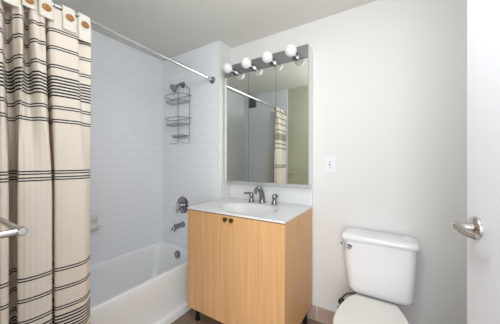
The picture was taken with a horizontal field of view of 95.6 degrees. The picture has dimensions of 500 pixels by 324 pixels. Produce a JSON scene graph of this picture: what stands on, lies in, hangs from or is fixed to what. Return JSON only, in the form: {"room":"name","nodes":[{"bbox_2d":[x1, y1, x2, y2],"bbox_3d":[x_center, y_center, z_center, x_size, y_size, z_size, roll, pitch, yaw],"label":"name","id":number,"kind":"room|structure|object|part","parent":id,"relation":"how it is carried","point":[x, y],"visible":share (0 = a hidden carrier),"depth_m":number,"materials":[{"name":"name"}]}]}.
{"room":"bathroom","nodes":[
{"label":"bathroom","id":0,"kind":"room"},
{"bbox_2d":[90,29,162,264],"bbox_3d":[-1.390,0.064,1.975,0.120,2.384,1.980,0,0,32],"label":"wall","id":1,"kind":"structure","parent":0,"point":[126,132],"depth_m":2.17,"materials":[{"name":"white tile"}]},
{"bbox_2d":[90,215,99,230],"bbox_3d":[-1.325,0.513,1.879,0.092,0.115,0.145,0,0,32],"label":"soap dish","id":2,"kind":"object","parent":1,"relation":"attached to","point":[94,225],"visible":0.43,"depth_m":1.92,"materials":[{"name":"white ceramic"}]},
{"bbox_3d":[-1.359,0.513,1.900,0.012,0.115,0.145,0,0,32],"label":"plate","id":3,"kind":"part","parent":2,"relation":"part of","materials":[{"name":"white ceramic"}]},
{"bbox_2d":[90,225,99,230],"bbox_3d":[-1.321,0.552,1.876,0.081,0.022,0.139,0,0,32],"label":"tray","id":4,"kind":"object","parent":2,"relation":"on","point":[92,227],"depth_m":1.90,"materials":[{"name":"white ceramic"}]},
{"bbox_2d":[163,41,218,246],"bbox_3d":[-0.550,0.064,2.441,0.813,2.384,0.300,0,0,32],"label":"wall","id":5,"kind":"structure","parent":0,"point":[191,169],"depth_m":2.31,"materials":[{"name":"white tile"}]},
{"bbox_2d":[170,82,184,91],"bbox_3d":[-0.743,-0.767,2.298,0.085,0.132,0.146,0,0,32],"label":"shower head","id":6,"kind":"object","parent":5,"relation":"attached to","point":[173,87],"visible":0.99,"depth_m":2.27},
{"bbox_2d":[171,221,184,231],"bbox_3d":[-0.736,0.657,2.293,0.062,0.079,0.146,0,0,32],"label":"tub spout","id":7,"kind":"object","parent":5,"relation":"attached to","point":[175,227],"visible":1,"depth_m":2.28,"materials":[{"name":"silver metal"}]},
{"bbox_2d":[165,82,191,143],"bbox_3d":[-0.750,-0.506,2.294,0.308,0.638,0.143,0,0,32],"label":"shower caddy","id":8,"kind":"object","parent":5,"relation":"attached to","point":[189,95],"visible":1,"depth_m":2.29,"materials":[{"name":"silver metal"}]},
{"bbox_2d":[165,116,190,126],"bbox_3d":[-0.750,-0.409,2.292,0.308,0.067,0.140,0,0,32],"label":"basket","id":9,"kind":"object","parent":8,"relation":"on","point":[189,118],"depth_m":2.29,"materials":[{"name":"silver metal"}]},
{"bbox_2d":[165,93,191,104],"bbox_3d":[-0.750,-0.639,2.292,0.308,0.067,0.140,0,0,32],"label":"basket","id":10,"kind":"object","parent":8,"relation":"on","point":[189,95],"depth_m":2.28,"materials":[{"name":"silver metal"}]},
{"bbox_2d":[171,134,188,137],"bbox_3d":[-0.728,-0.262,2.305,0.198,0.022,0.094,0,0,32],"label":"soap tray","id":11,"kind":"object","parent":8,"relation":"on","point":[174,136],"depth_m":2.29,"materials":[{"name":"silver metal"}]},
{"bbox_2d":[175,196,188,212],"bbox_3d":[-0.718,0.446,2.321,0.176,0.176,0.080,0,0,32],"label":"shower valve","id":12,"kind":"object","parent":5,"relation":"attached to","point":[182,203],"visible":0.99,"depth_m":2.32,"materials":[{"name":"silver metal"}]},
{"bbox_3d":[-0.723,0.468,2.313,0.064,0.108,0.061,0,0,32],"label":"valve handle","id":13,"kind":"part","parent":12,"relation":"part of","materials":[{"name":"silver metal"}]},
{"bbox_2d":[219,40,230,199],"bbox_3d":[-0.239,0.064,2.174,0.012,2.384,0.184,0,0,32],"label":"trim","id":14,"kind":"structure","parent":5,"relation":"attached to","point":[224,50],"depth_m":2.13,"materials":[{"name":"white paint"}]},
{"bbox_2d":[52,0,376,60],"bbox_3d":[-0.243,-1.178,1.259,2.825,0.100,1.980,0,0,32],"label":"ceiling","id":15,"kind":"structure","parent":0,"point":[172,28],"depth_m":1.78,"materials":[{"name":"white paint"}]},
{"bbox_2d":[171,309,323,323],"bbox_3d":[-0.243,1.306,1.259,2.825,0.100,1.980,0,0,32],"label":"floor","id":16,"kind":"structure","parent":0,"point":[189,317],"depth_m":1.79,"materials":[{"name":"brown tile"}]},
{"bbox_2d":[90,240,191,323],"bbox_3d":[-1.079,1.062,1.685,0.711,0.386,1.538,0,0,32],"label":"bathtub","id":17,"kind":"object","parent":16,"relation":"on","point":[148,284],"visible":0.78,"depth_m":1.89,"materials":[{"name":"white ceramic"}]},
{"bbox_3d":[-0.737,0.938,2.299,0.082,0.083,0.024,0,0,32],"label":"overflow plate","id":18,"kind":"part","parent":17,"relation":"part of","materials":[{"name":"silver metal"}]},
{"bbox_2d":[188,208,311,323],"bbox_3d":[0.001,0.810,1.777,0.811,0.892,0.580,0,0,32],"label":"vanity cabinet","id":19,"kind":"object","parent":16,"relation":"on","point":[241,270],"visible":0.92,"depth_m":1.53,"materials":[{"name":"brown wood"}]},
{"bbox_3d":[-0.418,1.191,1.811,0.052,0.130,0.052,0,0,32],"label":"leg","id":20,"kind":"part","parent":19,"relation":"part of","materials":[{"name":"black metal"}]},
{"bbox_3d":[-0.311,0.748,1.666,0.399,0.754,0.018,0,0,32],"label":"door","id":21,"kind":"part","parent":19,"relation":"part of","materials":[{"name":"brown wood"}]},
{"bbox_2d":[187,184,312,223],"bbox_3d":[0.009,0.349,1.789,0.814,0.266,0.571,0,0,32],"label":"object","id":22,"kind":"structure","parent":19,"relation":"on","point":[292,202],"depth_m":1.86,"materials":[{"name":"white ceramic"}]},
{"bbox_2d":[187,197,312,223],"bbox_3d":[0.009,0.415,1.789,0.814,0.131,0.571,0,0,32],"label":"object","id":23,"kind":"structure","parent":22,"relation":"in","point":[285,211],"depth_m":1.78,"materials":[{"name":"white ceramic"}]},
{"bbox_2d":[244,186,277,204],"bbox_3d":[0.073,0.276,1.899,0.340,0.150,0.159,0,0,32],"label":"faucet","id":24,"kind":"object","parent":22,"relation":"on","point":[258,188],"visible":1,"depth_m":1.91,"materials":[{"name":"silver metal"}]},
{"bbox_3d":[0.013,0.310,1.996,0.056,0.082,0.056,0,0,32],"label":"handle","id":25,"kind":"part","parent":24,"relation":"part of","materials":[{"name":"silver metal"}]},
{"bbox_3d":[0.078,0.276,1.895,0.056,0.150,0.158,0,0,32],"label":"spout","id":26,"kind":"part","parent":24,"relation":"part of","materials":[{"name":"silver metal"}]},
{"bbox_3d":[0.202,0.310,1.877,0.056,0.082,0.056,0,0,32],"label":"handle","id":27,"kind":"part","parent":24,"relation":"part of","materials":[{"name":"silver metal"}]},
{"bbox_3d":[0.034,0.748,1.451,0.409,0.754,0.018,0,0,32],"label":"door","id":28,"kind":"part","parent":19,"relation":"part of","materials":[{"name":"brown wood"}]},
{"bbox_3d":[0.431,1.191,1.776,0.052,0.130,0.052,0,0,32],"label":"leg","id":29,"kind":"part","parent":19,"relation":"part of","materials":[{"name":"black metal"}]},
{"bbox_2d":[333,228,419,323],"bbox_3d":[0.704,0.867,1.270,0.434,0.776,0.691,0,0,32],"label":"toilet","id":30,"kind":"object","parent":16,"relation":"on","point":[380,266],"visible":1,"depth_m":1.39,"materials":[{"name":"white ceramic"}]},
{"bbox_3d":[0.639,0.556,1.507,0.068,0.042,0.029,0,0,32],"label":"flush lever","id":31,"kind":"part","parent":30,"relation":"part of","materials":[{"name":"silver metal"}]},
{"bbox_3d":[0.640,0.870,1.193,0.370,0.041,0.494,0,0,32],"label":"seat lid","id":32,"kind":"part","parent":30,"relation":"part of","materials":[{"name":"white plastic"}]},
{"bbox_3d":[0.686,1.071,1.266,0.360,0.369,0.645,0,0,32],"label":"bowl","id":33,"kind":"part","parent":30,"relation":"part of","materials":[{"name":"white ceramic"}]},
{"bbox_3d":[0.840,0.699,1.488,0.410,0.360,0.155,0,0,32],"label":"tank","id":34,"kind":"part","parent":30,"relation":"part of","materials":[{"name":"white ceramic"}]},
{"bbox_3d":[0.839,0.499,1.487,0.434,0.040,0.178,0,0,32],"label":"tank lid","id":35,"kind":"part","parent":30,"relation":"part of","materials":[{"name":"white ceramic"}]},
{"bbox_2d":[231,0,466,323],"bbox_3d":[0.647,0.064,1.800,1.888,2.384,0.120,0,0,32],"label":"wall","id":36,"kind":"structure","parent":0,"point":[390,76],"depth_m":1.53,"materials":[{"name":"white paint"}]},
{"bbox_2d":[225,46,312,184],"bbox_3d":[0.133,-0.360,1.975,0.802,1.066,0.126,0,0,32],"label":"medicine cabinet","id":37,"kind":"object","parent":36,"relation":"attached to","point":[269,111],"visible":0.84,"depth_m":1.87,"materials":[{"name":"silver metal"}]},
{"bbox_2d":[225,73,247,181],"bbox_3d":[-0.127,-0.308,2.065,0.264,0.961,0.004,0,0,32],"label":"mirror glass","id":38,"kind":"object","parent":37,"relation":"attached to","point":[236,87],"depth_m":2.06,"materials":[{"name":"white"}]},
{"bbox_3d":[-0.124,-0.308,2.069,0.266,0.962,0.005,0,0,32],"label":"mirror door","id":39,"kind":"part","parent":37,"relation":"part of","materials":[{"name":"grey metal"}]},
{"bbox_2d":[249,66,275,182],"bbox_3d":[0.100,-0.308,1.923,0.264,0.961,0.004,0,0,32],"label":"mirror glass","id":40,"kind":"object","parent":37,"relation":"attached to","point":[262,82],"depth_m":1.92,"materials":[{"name":"white"}]},
{"bbox_2d":[222,44,308,77],"bbox_3d":[0.067,-0.838,1.864,0.796,0.111,0.152,0,0,32],"label":"vanity light","id":41,"kind":"object","parent":37,"relation":"attached to","point":[291,53],"visible":1,"depth_m":1.85,"materials":[{"name":"silver metal"}]},
{"bbox_3d":[-0.195,-0.826,1.996,0.088,0.088,0.098,0,0,32],"label":"bulb","id":42,"kind":"part","parent":41,"relation":"part of","materials":[{"name":"white glass"}]},
{"bbox_2d":[230,68,236,75],"bbox_3d":[-0.160,-0.826,2.052,0.068,0.068,0.052,0,0,32],"label":"socket","id":43,"kind":"object","parent":41,"relation":"attached to","point":[234,70],"depth_m":2.06,"materials":[{"name":"silver metal"}]},
{"bbox_3d":[-0.029,-0.826,1.892,0.088,0.088,0.098,0,0,32],"label":"bulb","id":44,"kind":"part","parent":41,"relation":"part of","materials":[{"name":"white glass"}]},
{"bbox_2d":[249,63,255,70],"bbox_3d":[0.006,-0.826,1.948,0.068,0.068,0.052,0,0,32],"label":"socket","id":45,"kind":"object","parent":41,"relation":"attached to","point":[253,65],"depth_m":1.95,"materials":[{"name":"silver metal"}]},
{"bbox_3d":[0.138,-0.826,1.788,0.088,0.088,0.098,0,0,32],"label":"bulb","id":46,"kind":"part","parent":41,"relation":"part of","materials":[{"name":"white glass"}]},
{"bbox_2d":[269,57,275,65],"bbox_3d":[0.173,-0.826,1.844,0.068,0.068,0.052,0,0,32],"label":"socket","id":47,"kind":"object","parent":41,"relation":"attached to","point":[273,63],"depth_m":1.85,"materials":[{"name":"silver metal"}]},
{"bbox_3d":[0.305,-0.826,1.683,0.088,0.088,0.098,0,0,32],"label":"bulb","id":48,"kind":"part","parent":41,"relation":"part of","materials":[{"name":"white glass"}]},
{"bbox_2d":[291,51,299,59],"bbox_3d":[0.341,-0.826,1.740,0.068,0.068,0.052,0,0,32],"label":"socket","id":49,"kind":"object","parent":41,"relation":"attached to","point":[297,56],"depth_m":1.75,"materials":[{"name":"silver metal"}]},
{"bbox_2d":[276,58,307,184],"bbox_3d":[0.327,-0.308,1.782,0.264,0.961,0.004,0,0,32],"label":"mirror glass","id":50,"kind":"object","parent":37,"relation":"attached to","point":[291,77],"depth_m":1.78,"materials":[{"name":"white"}]},
{"bbox_3d":[0.330,-0.308,1.786,0.266,0.962,0.005,0,0,32],"label":"mirror door","id":51,"kind":"part","parent":37,"relation":"part of","materials":[{"name":"grey metal"}]},
{"bbox_2d":[230,184,312,205],"bbox_3d":[0.154,0.283,2.023,0.814,0.134,0.020,0,0,32],"label":"backsplash","id":52,"kind":"structure","parent":36,"relation":"attached to","point":[300,196],"depth_m":1.95,"materials":[{"name":"white stone"}]},
{"bbox_2d":[307,304,335,323],"bbox_3d":[0.562,1.200,1.777,1.768,0.111,0.010,0,0,32],"label":"baseboard","id":53,"kind":"structure","parent":36,"relation":"attached to","point":[325,316],"depth_m":1.78,"materials":[{"name":"brown tile"}]},
{"bbox_2d":[325,157,335,172],"bbox_3d":[0.617,0.021,1.742,0.080,0.124,0.010,0,0,32],"label":"electrical outlet","id":54,"kind":"object","parent":36,"relation":"attached to","point":[330,162],"visible":1,"depth_m":1.74,"materials":[{"name":"white plastic"}]},
{"bbox_2d":[328,160,331,168],"bbox_3d":[0.616,0.021,1.740,0.033,0.067,0.003,0,0,32],"label":"receptacle","id":55,"kind":"object","parent":54,"relation":"attached to","point":[329,161],"depth_m":1.74,"materials":[{"name":"white plastic"}]},
{"bbox_2d":[337,292,356,308],"bbox_3d":[0.705,0.979,1.635,0.145,0.203,0.098,0,0,32],"label":"supply valve","id":56,"kind":"object","parent":36,"relation":"attached to","point":[341,299],"visible":0.5,"depth_m":1.63,"materials":[{"name":"black metal"}]},
{"bbox_3d":[-1.451,0.064,1.004,0.805,2.384,0.008,0,0,32],"label":"wall","id":57,"kind":"structure","parent":0,"visible":0},
{"bbox_2d":[37,0,214,83],"bbox_3d":[-0.731,-0.764,1.468,0.124,0.086,1.542,0,0,31],"label":"shower rod","id":58,"kind":"object","parent":57,"relation":"attached to","point":[57,6],"visible":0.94,"depth_m":1.44,"materials":[{"name":"silver metal"}]},
{"bbox_2d":[4,2,79,47],"bbox_3d":[-1.061,0.103,1.075,0.287,1.745,0.491,0,0,32],"label":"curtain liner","id":59,"kind":"object","parent":58,"relation":"hanging from","point":[5,32],"visible":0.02,"depth_m":0.99,"materials":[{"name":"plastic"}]},
{"bbox_2d":[0,0,91,323],"bbox_3d":[-1.003,0.179,1.015,0.166,1.893,0.484,0,0,44],"label":"shower curtain","id":60,"kind":"object","parent":58,"relation":"hanging from","point":[45,61],"visible":0.98,"depth_m":1.02,"materials":[{"name":"beige fabric"}]},
{"bbox_3d":[-0.732,0.064,0.475,2.585,2.384,0.130,0,0,32],"label":"wall","id":61,"kind":"structure","parent":0,"visible":0},
{"bbox_2d":[0,217,27,238],"bbox_3d":[-0.779,0.155,0.633,0.629,0.048,0.089,0,0,32],"label":"towel bar","id":62,"kind":"object","parent":61,"relation":"attached to","point":[14,229],"visible":1,"depth_m":0.50,"materials":[{"name":"silver metal"}]},
{"bbox_3d":[-0.533,0.155,0.480,0.048,0.048,0.089,0,0,32],"label":"post","id":63,"kind":"part","parent":62,"relation":"part of","materials":[{"name":"silver metal"}]},
{"bbox_2d":[451,0,499,323],"bbox_3d":[0.520,0.233,0.265,0.151,2.023,0.822,0,0,18],"label":"door","id":64,"kind":"structure","parent":61,"relation":"in","point":[481,229],"depth_m":0.58,"materials":[{"name":"white paint"}]},
{"bbox_3d":[0.571,0.179,0.594,0.056,0.027,0.097,0,0,32],"label":"lever handle","id":65,"kind":"part","parent":64,"relation":"part of","materials":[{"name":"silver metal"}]},
{"bbox_3d":[0.501,0.233,0.275,0.040,2.023,0.813,0,0,22],"label":"panel","id":66,"kind":"part","parent":64,"relation":"part of","materials":[{"name":"white paint"}]}
]}

